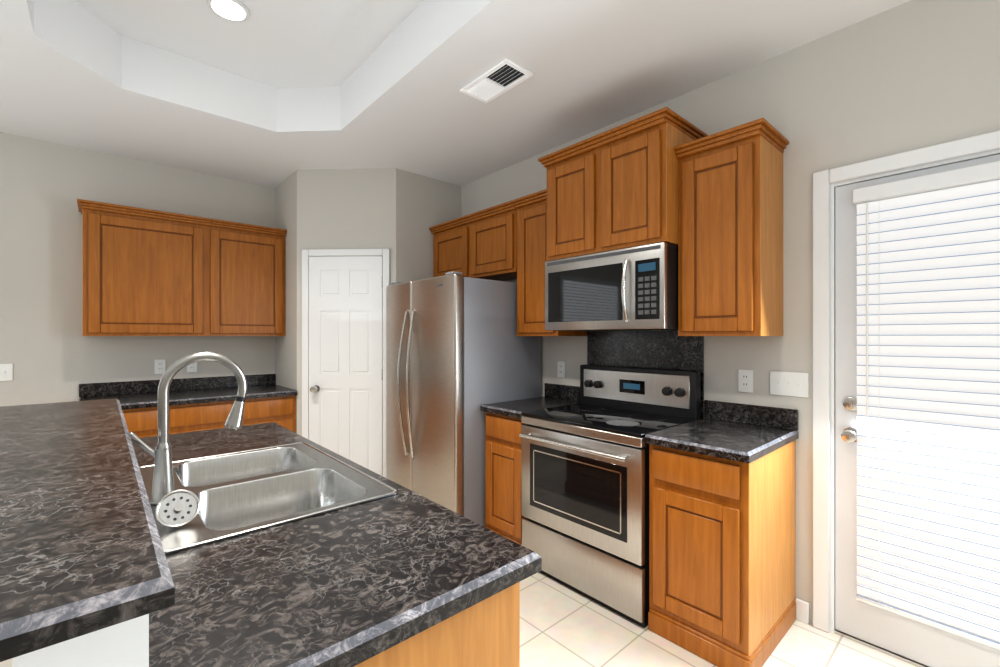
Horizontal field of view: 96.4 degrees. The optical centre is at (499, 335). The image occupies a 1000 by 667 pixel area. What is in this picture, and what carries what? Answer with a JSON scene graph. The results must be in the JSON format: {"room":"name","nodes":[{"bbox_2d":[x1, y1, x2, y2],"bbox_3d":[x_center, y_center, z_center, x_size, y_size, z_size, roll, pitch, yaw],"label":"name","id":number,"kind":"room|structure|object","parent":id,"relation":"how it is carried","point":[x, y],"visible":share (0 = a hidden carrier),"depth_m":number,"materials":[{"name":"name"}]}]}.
{"room":"kitchen","nodes":[
{"label":"kitchen","id":0,"kind":"room"},
{"bbox_2d":[0,132,274,406],"bbox_3d":[-3.346,-0.240,3.239,5.670,3.220,0.150,0,0,-42],"label":"wall","id":1,"kind":"structure","parent":0,"point":[42,182],"depth_m":3.30,"materials":[{"name":"grey paint"}]},
{"bbox_2d":[0,364,12,380],"bbox_3d":[-3.405,0.250,3.073,0.075,0.118,0.016,0,0,-42],"label":"light switch","id":2,"kind":"object","parent":1,"relation":"attached to","point":[6,372],"visible":1,"depth_m":3.08,"materials":[{"name":"white plastic"}]},
{"bbox_2d":[81,199,208,335],"bbox_3d":[-2.731,-0.462,3.463,0.730,0.924,0.330,0,0,-42],"label":"upper cabinet","id":3,"kind":"object","parent":1,"relation":"attached to","point":[147,272],"depth_m":3.32,"materials":[{"name":"brown wood"}]},
{"bbox_2d":[154,359,165,373],"bbox_3d":[-2.771,0.250,3.644,0.072,0.118,0.009,0,0,-42],"label":"electrical outlet","id":4,"kind":"object","parent":1,"relation":"attached to","point":[159,366],"visible":0.92,"depth_m":3.64,"materials":[{"name":"white plastic"}]},
{"bbox_2d":[79,374,277,397],"bbox_3d":[-2.622,0.406,3.768,1.350,0.100,0.020,0,0,-42],"label":"backsplash","id":5,"kind":"structure","parent":1,"relation":"attached to","point":[88,390],"depth_m":3.69,"materials":[{"name":"black stone"}]},
{"bbox_2d":[187,362,196,372],"bbox_3d":[-2.609,0.250,3.788,0.072,0.118,0.009,0,0,-42],"label":"electrical outlet","id":6,"kind":"object","parent":1,"relation":"attached to","point":[192,367],"visible":0.67,"depth_m":3.79,"materials":[{"name":"white plastic"}]},
{"bbox_2d":[209,219,286,335],"bbox_3d":[-2.237,-0.462,3.904,0.595,0.924,0.330,0,0,-42],"label":"upper cabinet","id":7,"kind":"object","parent":1,"relation":"attached to","point":[247,262],"depth_m":3.77,"materials":[{"name":"brown wood"}]},
{"bbox_2d":[275,168,460,435],"bbox_3d":[-1.243,-0.015,4.207,1.285,2.770,1.210,0,0,-42],"label":"wall","id":8,"kind":"structure","parent":0,"point":[398,213],"depth_m":3.77,"materials":[{"name":"grey paint"}]},
{"bbox_2d":[302,249,389,477],"bbox_3d":[-1.291,0.322,3.736,0.540,2.097,0.527,0,0,-42],"label":"pantry door","id":9,"kind":"structure","parent":8,"relation":"in","point":[343,352],"depth_m":3.73,"materials":[{"name":"white wood"}]},
{"bbox_2d":[0,0,909,187],"bbox_3d":[-0.910,-1.650,0.508,6.020,0.500,7.470,0,0,-42],"label":"ceiling","id":10,"kind":"structure","parent":0,"point":[272,93],"depth_m":2.56,"materials":[{"name":"white paint"}]},
{"bbox_2d":[207,0,249,21],"bbox_3d":[-1.404,-1.692,2.313,0.190,0.012,0.190,0,0,-42],"label":"recessed light","id":11,"kind":"object","parent":10,"relation":"in","point":[234,10],"visible":0.98,"depth_m":2.31,"materials":[{"name":"white"}]},
{"bbox_2d":[460,59,532,102],"bbox_3d":[-0.025,-1.390,2.459,0.200,0.016,0.390,0,0,-42],"label":"ceiling vent","id":12,"kind":"object","parent":10,"relation":"in","point":[491,84],"visible":1,"depth_m":2.44,"materials":[{"name":"white"}]},
{"bbox_2d":[0,572,915,666],"bbox_3d":[-0.910,1.420,0.508,6.020,0.100,7.470,0,0,-42],"label":"floor","id":13,"kind":"structure","parent":0,"point":[561,625],"depth_m":1.99,"materials":[{"name":"tile"}]},
{"bbox_2d":[122,406,169,438],"bbox_3d":[-2.748,0.933,3.254,0.447,0.874,0.620,0,0,-42],"label":"base cabinet","id":14,"kind":"object","parent":13,"relation":"on","point":[144,423],"depth_m":3.09,"materials":[{"name":"brown wood"}]},
{"bbox_2d":[170,402,233,433],"bbox_3d":[-2.409,0.933,3.557,0.462,0.874,0.620,0,0,-42],"label":"base cabinet","id":15,"kind":"object","parent":13,"relation":"on","point":[201,404],"depth_m":3.31,"materials":[{"name":"brown wood"}]},
{"bbox_2d":[78,386,296,409],"bbox_3d":[-2.416,0.476,3.537,1.350,0.039,0.640,0,0,-42],"label":"countertop","id":16,"kind":"structure","parent":15,"relation":"on","point":[224,393],"depth_m":3.43,"materials":[{"name":"black stone"}]},
{"bbox_2d":[242,394,296,432],"bbox_3d":[-2.078,0.933,3.853,0.426,0.874,0.620,0,0,-42],"label":"base cabinet","id":17,"kind":"object","parent":13,"relation":"on","point":[280,411],"depth_m":3.64,"materials":[{"name":"brown wood"}]},
{"bbox_2d":[13,422,541,666],"bbox_3d":[-0.840,0.837,1.409,0.765,1.067,1.930,0,0,-42],"label":"kitchen island","id":18,"kind":"object","parent":13,"relation":"on","point":[401,579],"depth_m":0.83,"materials":[{"name":"black stone"}]},
{"bbox_2d":[0,398,179,661],"bbox_3d":[-1.199,0.285,1.057,0.503,0.031,1.945,0,0,-42],"label":"island countertop","id":19,"kind":"structure","parent":18,"relation":"on","point":[82,555],"depth_m":0.62,"materials":[{"name":"black stone"}]},
{"bbox_2d":[139,442,396,553],"bbox_3d":[-0.770,0.549,1.411,0.560,0.202,0.818,0,0,-42],"label":"sink","id":20,"kind":"object","parent":18,"relation":"in","point":[238,493],"visible":0.65,"depth_m":1.43,"materials":[{"name":"metal"}]},
{"bbox_2d":[155,489,199,527],"bbox_3d":[-0.770,0.409,1.068,0.087,0.077,0.062,0,0,-42],"label":"strainer","id":21,"kind":"object","parent":20,"relation":"on","point":[177,508],"visible":1,"depth_m":1.06,"materials":[{"name":"silver metal"}]},
{"bbox_2d":[129,352,246,504],"bbox_3d":[-0.870,0.248,1.265,0.276,0.404,0.066,0,0,-42],"label":"faucet","id":22,"kind":"object","parent":20,"relation":"on","point":[163,478],"visible":0.9,"depth_m":1.22,"materials":[{"name":"silver metal"}]},
{"bbox_2d":[386,271,540,526],"bbox_3d":[-0.324,0.475,3.439,0.893,1.790,0.930,0,0,-42],"label":"refrigerator","id":23,"kind":"object","parent":13,"relation":"on","point":[459,352],"visible":0.81,"depth_m":3.06,"materials":[{"name":"grey metal"}]},
{"bbox_2d":[481,383,579,544],"bbox_3d":[0.239,0.863,3.029,0.640,1.014,0.387,0,0,-42],"label":"base cabinet","id":24,"kind":"object","parent":13,"relation":"on","point":[503,515],"visible":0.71,"depth_m":2.86,"materials":[{"name":"brown wood"}]},
{"bbox_2d":[519,364,700,627],"bbox_3d":[0.597,0.782,2.552,0.682,1.175,0.795,0,0,-42],"label":"stove","id":25,"kind":"object","parent":13,"relation":"on","point":[585,492],"visible":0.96,"depth_m":2.38,"materials":[{"name":"silver metal"}]},
{"bbox_2d":[645,400,798,666],"bbox_3d":[1.057,0.863,2.114,0.640,1.014,0.446,0,0,-42],"label":"base cabinet","id":26,"kind":"object","parent":13,"relation":"on","point":[721,534],"visible":1,"depth_m":1.93,"materials":[{"name":"brown wood"}]},
{"bbox_2d":[461,0,999,623],"bbox_3d":[1.278,-0.240,2.464,0.150,3.220,7.470,0,0,-42],"label":"wall","id":27,"kind":"structure","parent":0,"point":[912,74],"depth_m":2.13,"materials":[{"name":"grey paint"}]},
{"bbox_2d":[429,201,516,280],"bbox_3d":[-0.140,-0.708,3.663,0.360,0.495,1.063,0,0,-42],"label":"upper cabinet","id":28,"kind":"object","parent":27,"relation":"attached to","point":[481,244],"visible":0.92,"depth_m":3.47,"materials":[{"name":"brown wood"}]},
{"bbox_2d":[512,189,586,335],"bbox_3d":[0.346,-0.477,3.119,0.360,0.955,0.386,0,0,-42],"label":"upper cabinet","id":29,"kind":"object","parent":27,"relation":"attached to","point":[531,233],"visible":0.58,"depth_m":3.04,"materials":[{"name":"brown wood"}]},
{"bbox_2d":[557,361,564,377],"bbox_3d":[0.447,0.245,3.271,0.009,0.118,0.072,0,0,-42],"label":"electrical outlet","id":30,"kind":"object","parent":27,"relation":"attached to","point":[561,369],"visible":1,"depth_m":3.27,"materials":[{"name":"white plastic"}]},
{"bbox_2d":[538,107,708,260],"bbox_3d":[0.699,-0.790,2.637,0.477,0.640,0.856,0,0,-42],"label":"upper cabinet","id":31,"kind":"object","parent":27,"relation":"attached to","point":[615,188],"visible":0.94,"depth_m":2.40,"materials":[{"name":"brown wood"}]},
{"bbox_2d":[545,242,677,330],"bbox_3d":[0.686,-0.250,2.626,0.510,0.430,0.796,0,0,-42],"label":"microwave","id":32,"kind":"object","parent":31,"relation":"attached to","point":[631,288],"visible":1,"depth_m":2.41,"materials":[{"name":"silver metal"}]},
{"bbox_2d":[587,331,703,418],"bbox_3d":[0.872,0.219,2.793,0.011,0.502,0.794,0,0,-42],"label":"panel","id":33,"kind":"object","parent":27,"relation":"attached to","point":[672,350],"visible":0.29,"depth_m":2.74,"materials":[{"name":"stone"}]},
{"bbox_2d":[674,118,788,335],"bbox_3d":[1.147,-0.477,2.223,0.360,0.955,0.411,0,0,-42],"label":"upper cabinet","id":34,"kind":"object","parent":27,"relation":"attached to","point":[730,231],"visible":1,"depth_m":2.11,"materials":[{"name":"brown wood"}]},
{"bbox_2d":[738,369,752,392],"bbox_3d":[1.283,0.235,2.336,0.009,0.118,0.072,0,0,-42],"label":"electrical outlet","id":35,"kind":"object","parent":27,"relation":"attached to","point":[745,380],"visible":1,"depth_m":2.33,"materials":[{"name":"white plastic"}]},
{"bbox_2d":[770,371,808,397],"bbox_3d":[1.411,0.235,2.187,0.016,0.118,0.165,0,0,-42],"label":"light switch","id":36,"kind":"object","parent":27,"relation":"attached to","point":[795,384],"visible":1,"depth_m":2.18,"materials":[{"name":"white plastic"}]},
{"bbox_2d":[795,598,808,623],"bbox_3d":[-0.910,1.320,0.506,5.718,0.100,7.168,0,0,-42],"label":"baseboard","id":37,"kind":"structure","parent":27,"relation":"attached to","point":[802,610],"depth_m":2.14,"materials":[{"name":"white wood"}]},
{"bbox_2d":[812,130,999,666],"bbox_3d":[1.873,0.300,1.749,0.196,2.139,1.070,0,0,-42],"label":"exterior door","id":38,"kind":"structure","parent":27,"relation":"in","point":[838,608],"depth_m":2.04,"materials":[{"name":"white"}]},
{"bbox_2d":[852,160,999,649],"bbox_3d":[1.831,0.262,1.711,0.038,1.827,0.764,0,0,-42],"label":"door blind","id":39,"kind":"object","parent":38,"relation":"attached to","point":[928,370],"visible":0.92,"depth_m":1.81,"materials":[{"name":"white plastic"}]}
]}

